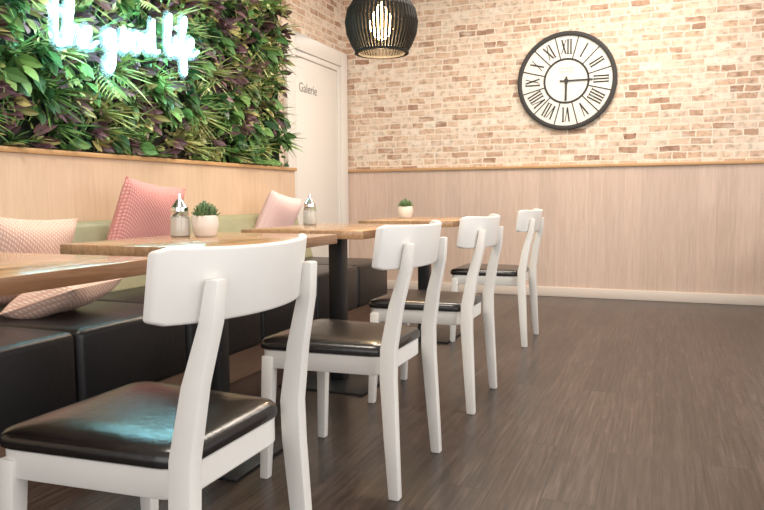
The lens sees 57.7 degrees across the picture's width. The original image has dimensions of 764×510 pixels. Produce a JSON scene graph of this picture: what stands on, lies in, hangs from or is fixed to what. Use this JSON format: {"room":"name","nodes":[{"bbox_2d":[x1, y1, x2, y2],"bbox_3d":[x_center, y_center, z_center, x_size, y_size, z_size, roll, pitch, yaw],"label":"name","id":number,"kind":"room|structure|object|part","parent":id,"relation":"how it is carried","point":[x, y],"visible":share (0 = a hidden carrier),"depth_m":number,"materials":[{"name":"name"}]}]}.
{"room":"restaurant","nodes":[
{"label":"restaurant","id":0,"kind":"room"},
{"bbox_2d":[277,0,343,166],"bbox_3d":[-2.001,-0.885,2.974,0.100,3.100,8.560,1,5,22],"label":"wall","id":1,"kind":"structure","parent":0,"point":[322,21],"depth_m":6.32,"materials":[{"name":"brick"}]},
{"bbox_2d":[0,0,278,165],"bbox_3d":[-1.612,-1.507,3.651,0.090,1.938,4.000,1,5,22],"label":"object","id":2,"kind":"structure","parent":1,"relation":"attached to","point":[25,126],"depth_m":3.98,"materials":[{"name":"black"}]},
{"bbox_2d":[21,0,198,75],"bbox_3d":[-1.410,-1.140,3.687,0.258,0.467,1.121,1,5,22],"label":"sign","id":3,"kind":"object","parent":2,"relation":"attached to","point":[69,34],"visible":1,"depth_m":3.55,"materials":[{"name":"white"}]},
{"bbox_2d":[0,0,305,166],"bbox_3d":[-1.446,-1.496,3.501,0.334,1.930,4.196,1,5,22],"label":"foliage","id":4,"kind":"object","parent":2,"relation":"attached to","point":[249,138],"visible":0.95,"depth_m":4.03,"materials":[{"name":"green plant"}]},
{"bbox_2d":[0,152,294,221],"bbox_3d":[-1.931,0.124,2.811,0.200,1.115,6.150,1,5,22],"label":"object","id":5,"kind":"structure","parent":1,"relation":"attached to","point":[32,186],"depth_m":3.66,"materials":[{"name":"beige laminate"}]},
{"bbox_2d":[0,146,296,170],"bbox_3d":[-1.925,-0.445,2.768,0.215,0.025,6.165,1,5,22],"label":"trim rail","id":6,"kind":"object","parent":5,"relation":"on","point":[2,148],"visible":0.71,"depth_m":3.80,"materials":[{"name":"brown wood"}]},
{"bbox_2d":[282,28,348,257],"bbox_3d":[-0.576,-0.778,6.357,0.045,2.306,1.200,1,5,22],"label":"door frame","id":7,"kind":"structure","parent":1,"relation":"in","point":[301,42],"depth_m":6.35,"materials":[{"name":"white paint"}]},
{"bbox_2d":[295,58,337,256],"bbox_3d":[-0.593,-0.684,6.361,0.015,2.098,0.836,1,5,22],"label":"door leaf","id":8,"kind":"structure","parent":1,"relation":"in","point":[316,116],"depth_m":6.34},
{"bbox_2d":[299,82,316,95],"bbox_3d":[-0.652,-1.468,6.135,0.002,0.081,0.331,1,5,22],"label":"door lettering","id":9,"kind":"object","parent":8,"relation":"attached to","point":[314,92],"depth_m":6.12},
{"bbox_2d":[27,289,763,509],"bbox_3d":[0.968,0.762,1.979,6.430,0.060,8.660,1,5,22],"label":"floor","id":10,"kind":"structure","parent":0,"point":[614,404],"depth_m":2.69,"materials":[{"name":"wood"}]},
{"bbox_2d":[0,252,147,296],"bbox_3d":[-0.948,0.407,1.458,0.600,0.760,0.770,1,5,22],"label":"cafe table","id":11,"kind":"object","parent":10,"relation":"on","point":[20,273],"visible":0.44,"depth_m":1.47,"materials":[{"name":"brown wood"}]},
{"bbox_2d":[0,233,316,509],"bbox_3d":[-0.440,0.374,1.449,0.532,0.821,0.500,1,5,22],"label":"dining chair","id":12,"kind":"object","parent":10,"relation":"on","point":[150,441],"visible":1,"depth_m":1.31,"materials":[{"name":"white paint"}]},
{"bbox_3d":[-0.727,0.594,1.372,0.050,0.400,0.050,1,5,22],"label":"leg","id":13,"kind":"part","parent":12,"relation":"part of","materials":[{"name":"white paint"}]},
{"bbox_2d":[0,381,277,469],"bbox_3d":[-0.486,0.344,1.465,0.434,0.043,0.422,1,5,22],"label":"seat cushion","id":14,"kind":"object","parent":12,"relation":"on","point":[130,426],"depth_m":1.35,"materials":[{"name":"black leather"}]},
{"bbox_3d":[-0.484,0.392,1.468,0.419,0.058,0.408,1,5,22],"label":"seat frame","id":15,"kind":"part","parent":12,"relation":"part of","materials":[{"name":"white paint"}]},
{"bbox_3d":[-0.582,0.562,1.733,0.050,0.400,0.050,1,5,22],"label":"leg","id":16,"kind":"part","parent":12,"relation":"part of","materials":[{"name":"white paint"}]},
{"bbox_3d":[-0.317,0.422,1.201,0.096,0.765,0.071,1,5,22],"label":"leg","id":17,"kind":"part","parent":12,"relation":"part of","materials":[{"name":"white paint"}]},
{"bbox_3d":[-0.248,0.037,1.343,0.114,0.135,0.500,1,5,22],"label":"backrest","id":18,"kind":"part","parent":12,"relation":"part of","materials":[{"name":"white paint"}]},
{"bbox_3d":[-0.178,0.392,1.548,0.096,0.765,0.071,1,5,22],"label":"leg","id":19,"kind":"part","parent":12,"relation":"part of","materials":[{"name":"white paint"}]},
{"bbox_2d":[0,213,386,457],"bbox_3d":[-1.352,0.283,2.808,0.875,0.790,5.348,1,5,22],"label":"upholstered bench","id":20,"kind":"object","parent":10,"relation":"on","point":[52,362],"visible":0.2,"depth_m":2.66,"materials":[{"name":"black leather"}]},
{"bbox_3d":[-1.487,0.420,2.253,0.710,0.290,0.596,1,5,22],"label":"seat","id":21,"kind":"part","parent":20,"relation":"part of","materials":[{"name":"black leather"}]},
{"bbox_2d":[0,217,77,304],"bbox_3d":[-1.454,0.027,2.811,0.229,0.386,0.419,2,5,26],"label":"throw pillow","id":22,"kind":"object","parent":20,"relation":"on","point":[16,235],"visible":0.34,"depth_m":2.74,"materials":[{"name":"pink fabric"}]},
{"bbox_2d":[0,278,121,318],"bbox_3d":[-1.258,0.161,2.744,0.304,0.167,0.360,0,5,8],"label":"throw pillow","id":23,"kind":"object","parent":20,"relation":"on","point":[37,304],"visible":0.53,"depth_m":2.60,"materials":[{"name":"pink fabric"}]},
{"bbox_3d":[-1.265,0.372,2.808,0.710,0.290,0.596,1,5,22],"label":"seat","id":24,"kind":"part","parent":20,"relation":"part of","materials":[{"name":"black leather"}]},
{"bbox_2d":[106,176,185,240],"bbox_3d":[-1.213,-0.172,3.562,0.203,0.451,0.454,2,6,31],"label":"throw pillow","id":25,"kind":"object","parent":20,"relation":"on","point":[142,209],"visible":0.67,"depth_m":3.45,"materials":[{"name":"pink fabric"}]},
{"bbox_3d":[-1.042,0.325,3.364,0.710,0.290,0.596,1,5,22],"label":"seat","id":26,"kind":"part","parent":20,"relation":"part of","materials":[{"name":"black leather"}]},
{"bbox_2d":[255,190,302,227],"bbox_3d":[-0.737,-0.251,4.888,0.200,0.413,0.437,2,5,28],"label":"throw pillow","id":27,"kind":"object","parent":20,"relation":"on","point":[278,209],"visible":0.59,"depth_m":4.77,"materials":[{"name":"pink fabric"}]},
{"bbox_3d":[-0.820,0.277,3.919,0.710,0.290,0.596,1,5,22],"label":"seat","id":28,"kind":"part","parent":20,"relation":"part of","materials":[{"name":"black leather"}]},
{"bbox_3d":[-0.597,0.230,4.474,0.710,0.290,0.596,1,5,22],"label":"seat","id":29,"kind":"part","parent":20,"relation":"part of","materials":[{"name":"black leather"}]},
{"bbox_3d":[-0.384,0.184,5.006,0.710,0.290,0.546,1,5,22],"label":"seat","id":30,"kind":"part","parent":20,"relation":"part of","materials":[{"name":"black leather"}]},
{"bbox_2d":[60,232,336,481],"bbox_3d":[-0.590,0.322,2.458,0.600,0.760,0.770,1,5,22],"label":"cafe table","id":31,"kind":"object","parent":10,"relation":"on","point":[138,247],"visible":0.25,"depth_m":2.33,"materials":[{"name":"brown wood"}]},
{"bbox_2d":[170,194,190,236],"bbox_3d":[-0.744,-0.146,2.555,0.072,0.158,0.072,1,5,22],"label":"sugar dispenser","id":32,"kind":"object","parent":31,"relation":"on","point":[179,218],"visible":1,"depth_m":2.53,"materials":[{"name":"clear glass"}]},
{"bbox_3d":[-0.744,-0.192,2.551,0.062,0.066,0.062,1,5,22],"label":"lid","id":33,"kind":"part","parent":32,"relation":"part of","materials":[{"name":"silver metal"}]},
{"bbox_2d":[170,212,190,236],"bbox_3d":[-0.744,-0.117,2.558,0.072,0.098,0.072,1,5,22],"label":"jar","id":34,"kind":"object","parent":32,"relation":"attached to","point":[179,221],"depth_m":2.53,"materials":[{"name":"clear glass"}]},
{"bbox_2d":[191,201,219,236],"bbox_3d":[-0.659,-0.134,2.559,0.120,0.132,0.112,1,5,22],"label":"potted succulent","id":35,"kind":"object","parent":31,"relation":"on","point":[204,221],"visible":1,"depth_m":2.53,"materials":[{"name":"beige ceramic"}]},
{"bbox_2d":[191,215,218,236],"bbox_3d":[-0.654,-0.108,2.566,0.100,0.078,0.100,1,5,22],"label":"pot","id":36,"kind":"object","parent":35,"relation":"attached to","point":[202,225],"depth_m":2.53,"materials":[{"name":"beige ceramic"}]},
{"bbox_3d":[-0.588,0.694,2.489,0.440,0.012,0.440,1,5,22],"label":"plate","id":37,"kind":"part","parent":31,"relation":"part of","materials":[{"name":"black"}]},
{"bbox_2d":[241,223,420,395],"bbox_3d":[-0.212,0.241,3.402,0.600,0.760,0.770,1,5,22],"label":"cafe table","id":38,"kind":"object","parent":10,"relation":"on","point":[339,383],"visible":0.59,"depth_m":3.35,"materials":[{"name":"brown wood"}]},
{"bbox_2d":[303,194,316,224],"bbox_3d":[-0.373,-0.235,3.588,0.072,0.158,0.072,1,5,22],"label":"sugar dispenser","id":39,"kind":"object","parent":38,"relation":"on","point":[309,211],"visible":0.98,"depth_m":3.56,"materials":[{"name":"clear glass"}]},
{"bbox_3d":[-0.373,-0.281,3.584,0.062,0.066,0.062,1,5,22],"label":"lid","id":40,"kind":"part","parent":39,"relation":"part of","materials":[{"name":"silver metal"}]},
{"bbox_2d":[303,207,316,224],"bbox_3d":[-0.373,-0.205,3.590,0.072,0.098,0.072,1,5,22],"label":"jar","id":41,"kind":"object","parent":39,"relation":"attached to","point":[309,213],"depth_m":3.56,"materials":[{"name":"clear glass"}]},
{"bbox_3d":[-0.209,0.613,3.433,0.440,0.012,0.440,1,5,22],"label":"plate","id":42,"kind":"part","parent":38,"relation":"part of","materials":[{"name":"black"}]},
{"bbox_2d":[260,220,447,500],"bbox_3d":[-0.078,0.300,2.310,0.532,0.821,0.500,1,5,22],"label":"dining chair","id":43,"kind":"object","parent":10,"relation":"on","point":[335,346],"visible":0.99,"depth_m":2.15,"materials":[{"name":"white paint"}]},
{"bbox_3d":[-0.364,0.519,2.233,0.050,0.400,0.050,1,5,22],"label":"leg","id":44,"kind":"part","parent":43,"relation":"part of","materials":[{"name":"white paint"}]},
{"bbox_3d":[-0.220,0.488,2.594,0.050,0.400,0.050,1,5,22],"label":"leg","id":45,"kind":"part","parent":43,"relation":"part of","materials":[{"name":"white paint"}]},
{"bbox_2d":[261,319,419,356],"bbox_3d":[-0.123,0.270,2.326,0.434,0.043,0.422,1,5,22],"label":"seat cushion","id":46,"kind":"object","parent":43,"relation":"on","point":[328,337],"depth_m":2.20,"materials":[{"name":"black leather"}]},
{"bbox_3d":[-0.122,0.318,2.329,0.419,0.058,0.408,1,5,22],"label":"seat frame","id":47,"kind":"part","parent":43,"relation":"part of","materials":[{"name":"white paint"}]},
{"bbox_3d":[0.045,0.348,2.062,0.096,0.765,0.071,1,5,22],"label":"leg","id":48,"kind":"part","parent":43,"relation":"part of","materials":[{"name":"white paint"}]},
{"bbox_3d":[0.114,-0.037,2.204,0.114,0.135,0.500,1,5,22],"label":"backrest","id":49,"kind":"part","parent":43,"relation":"part of","materials":[{"name":"white paint"}]},
{"bbox_3d":[0.184,0.318,2.410,0.096,0.765,0.071,1,5,22],"label":"leg","id":50,"kind":"part","parent":43,"relation":"part of","materials":[{"name":"white paint"}]},
{"bbox_2d":[358,217,462,343],"bbox_3d":[0.278,0.145,4.516,0.600,0.760,0.770,1,5,22],"label":"cafe table","id":51,"kind":"object","parent":10,"relation":"on","point":[424,272],"visible":0.3,"depth_m":4.43,"materials":[{"name":"brown wood"}]},
{"bbox_2d":[398,198,413,217],"bbox_3d":[0.153,-0.313,4.639,0.121,0.132,0.111,1,5,22],"label":"potted succulent","id":52,"kind":"object","parent":51,"relation":"on","point":[405,209],"visible":0.98,"depth_m":4.61,"materials":[{"name":"beige ceramic"}]},
{"bbox_2d":[398,206,412,217],"bbox_3d":[0.158,-0.286,4.646,0.100,0.078,0.100,1,5,22],"label":"pot","id":53,"kind":"object","parent":52,"relation":"attached to","point":[404,211],"depth_m":4.61,"materials":[{"name":"beige ceramic"}]},
{"bbox_3d":[0.280,0.517,4.547,0.440,0.012,0.440,1,5,22],"label":"plate","id":54,"kind":"part","parent":51,"relation":"part of","materials":[{"name":"black"}]},
{"bbox_2d":[368,214,503,414],"bbox_3d":[0.254,0.230,3.122,0.532,0.821,0.500,1,5,22],"label":"dining chair","id":55,"kind":"object","parent":10,"relation":"on","point":[455,308],"visible":0.94,"depth_m":2.95,"materials":[{"name":"white paint"}]},
{"bbox_3d":[-0.032,0.450,3.045,0.050,0.400,0.050,1,5,22],"label":"leg","id":56,"kind":"part","parent":55,"relation":"part of","materials":[{"name":"white paint"}]},
{"bbox_3d":[0.112,0.419,3.406,0.050,0.400,0.050,1,5,22],"label":"leg","id":57,"kind":"part","parent":55,"relation":"part of","materials":[{"name":"white paint"}]},
{"bbox_3d":[0.210,0.248,3.142,0.419,0.058,0.408,1,5,22],"label":"seat frame","id":58,"kind":"part","parent":55,"relation":"part of","materials":[{"name":"white paint"}]},
{"bbox_2d":[369,289,482,311],"bbox_3d":[0.208,0.200,3.138,0.434,0.043,0.422,1,5,22],"label":"seat cushion","id":59,"kind":"object","parent":55,"relation":"on","point":[449,301],"depth_m":3.00,"materials":[{"name":"black leather"}]},
{"bbox_3d":[0.377,0.278,2.874,0.096,0.765,0.071,1,5,22],"label":"leg","id":60,"kind":"part","parent":55,"relation":"part of","materials":[{"name":"white paint"}]},
{"bbox_3d":[0.446,-0.107,3.016,0.114,0.135,0.500,1,5,22],"label":"backrest","id":61,"kind":"part","parent":55,"relation":"part of","materials":[{"name":"white paint"}]},
{"bbox_3d":[0.516,0.248,3.222,0.096,0.765,0.071,1,5,22],"label":"leg","id":62,"kind":"part","parent":55,"relation":"part of","materials":[{"name":"white paint"}]},
{"bbox_2d":[450,209,543,346],"bbox_3d":[0.737,0.121,4.394,0.532,0.821,0.500,1,5,22],"label":"dining chair","id":63,"kind":"object","parent":10,"relation":"on","point":[530,221],"visible":0.91,"depth_m":4.21,"materials":[{"name":"white paint"}]},
{"bbox_3d":[0.451,0.341,4.317,0.050,0.400,0.050,1,5,22],"label":"leg","id":64,"kind":"part","parent":63,"relation":"part of","materials":[{"name":"white paint"}]},
{"bbox_2d":[450,263,528,276],"bbox_3d":[0.691,0.091,4.410,0.434,0.043,0.422,1,5,22],"label":"seat cushion","id":65,"kind":"object","parent":63,"relation":"on","point":[503,270],"depth_m":4.26,"materials":[{"name":"black leather"}]},
{"bbox_3d":[0.693,0.139,4.414,0.419,0.058,0.408,1,5,22],"label":"seat frame","id":66,"kind":"part","parent":63,"relation":"part of","materials":[{"name":"white paint"}]},
{"bbox_3d":[0.860,0.169,4.147,0.096,0.765,0.071,1,5,22],"label":"leg","id":67,"kind":"part","parent":63,"relation":"part of","materials":[{"name":"white paint"}]},
{"bbox_3d":[0.929,-0.216,4.289,0.114,0.135,0.500,1,5,22],"label":"backrest","id":68,"kind":"part","parent":63,"relation":"part of","materials":[{"name":"white paint"}]},
{"bbox_3d":[0.999,0.139,4.494,0.096,0.765,0.071,1,5,22],"label":"leg","id":69,"kind":"part","parent":63,"relation":"part of","materials":[{"name":"white paint"}]},
{"bbox_2d":[344,0,763,169],"bbox_3d":[2.544,-1.153,5.809,6.430,3.100,0.100,1,5,22],"label":"wall","id":70,"kind":"structure","parent":0,"point":[690,87],"depth_m":6.13,"materials":[{"name":"brick"}]},
{"bbox_2d":[348,163,763,294],"bbox_3d":[2.575,-0.217,5.812,6.330,1.065,0.020,1,5,22],"label":"wall paneling","id":71,"kind":"structure","parent":70,"relation":"attached to","point":[671,228],"depth_m":6.04,"materials":[{"name":"brown wood"}]},
{"bbox_2d":[348,160,763,171],"bbox_3d":[2.567,-0.760,5.758,6.330,0.025,0.040,1,5,22],"label":"trim rail","id":72,"kind":"object","parent":70,"relation":"attached to","point":[748,161],"visible":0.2,"depth_m":6.11,"materials":[{"name":"brown wood"}]},
{"bbox_2d":[517,31,617,129],"bbox_3d":[1.613,-1.524,6.075,0.850,0.850,0.035,1,5,22],"label":"wall clock","id":73,"kind":"object","parent":70,"relation":"attached to","point":[567,80],"visible":1,"depth_m":6.07,"materials":[{"name":"paint"}]},
{"bbox_2d":[387,280,763,305],"bbox_3d":[2.576,0.356,5.853,6.330,0.085,0.035,1,5,22],"label":"baseboard","id":74,"kind":"structure","parent":70,"relation":"attached to","point":[690,297],"depth_m":6.02,"materials":[{"name":"beige paint"}]},
{"bbox_3d":[0.946,-2.397,1.717,6.430,0.080,8.660,1,5,22],"label":"ceiling","id":75,"kind":"structure","parent":0,"visible":0},
{"bbox_2d":[345,0,417,58],"bbox_3d":[-0.007,-1.858,4.015,0.430,1.361,0.430,1,5,22],"label":"pendant lamp","id":76,"kind":"object","parent":75,"relation":"hanging from","point":[381,24],"visible":1,"depth_m":3.92,"materials":[{"name":"black"}]},
{"bbox_3d":[-0.003,-1.365,4.056,0.140,0.210,0.140,1,5,22],"label":"bulb","id":77,"kind":"part","parent":76,"relation":"part of","materials":[{"name":"white glass"}]}
]}

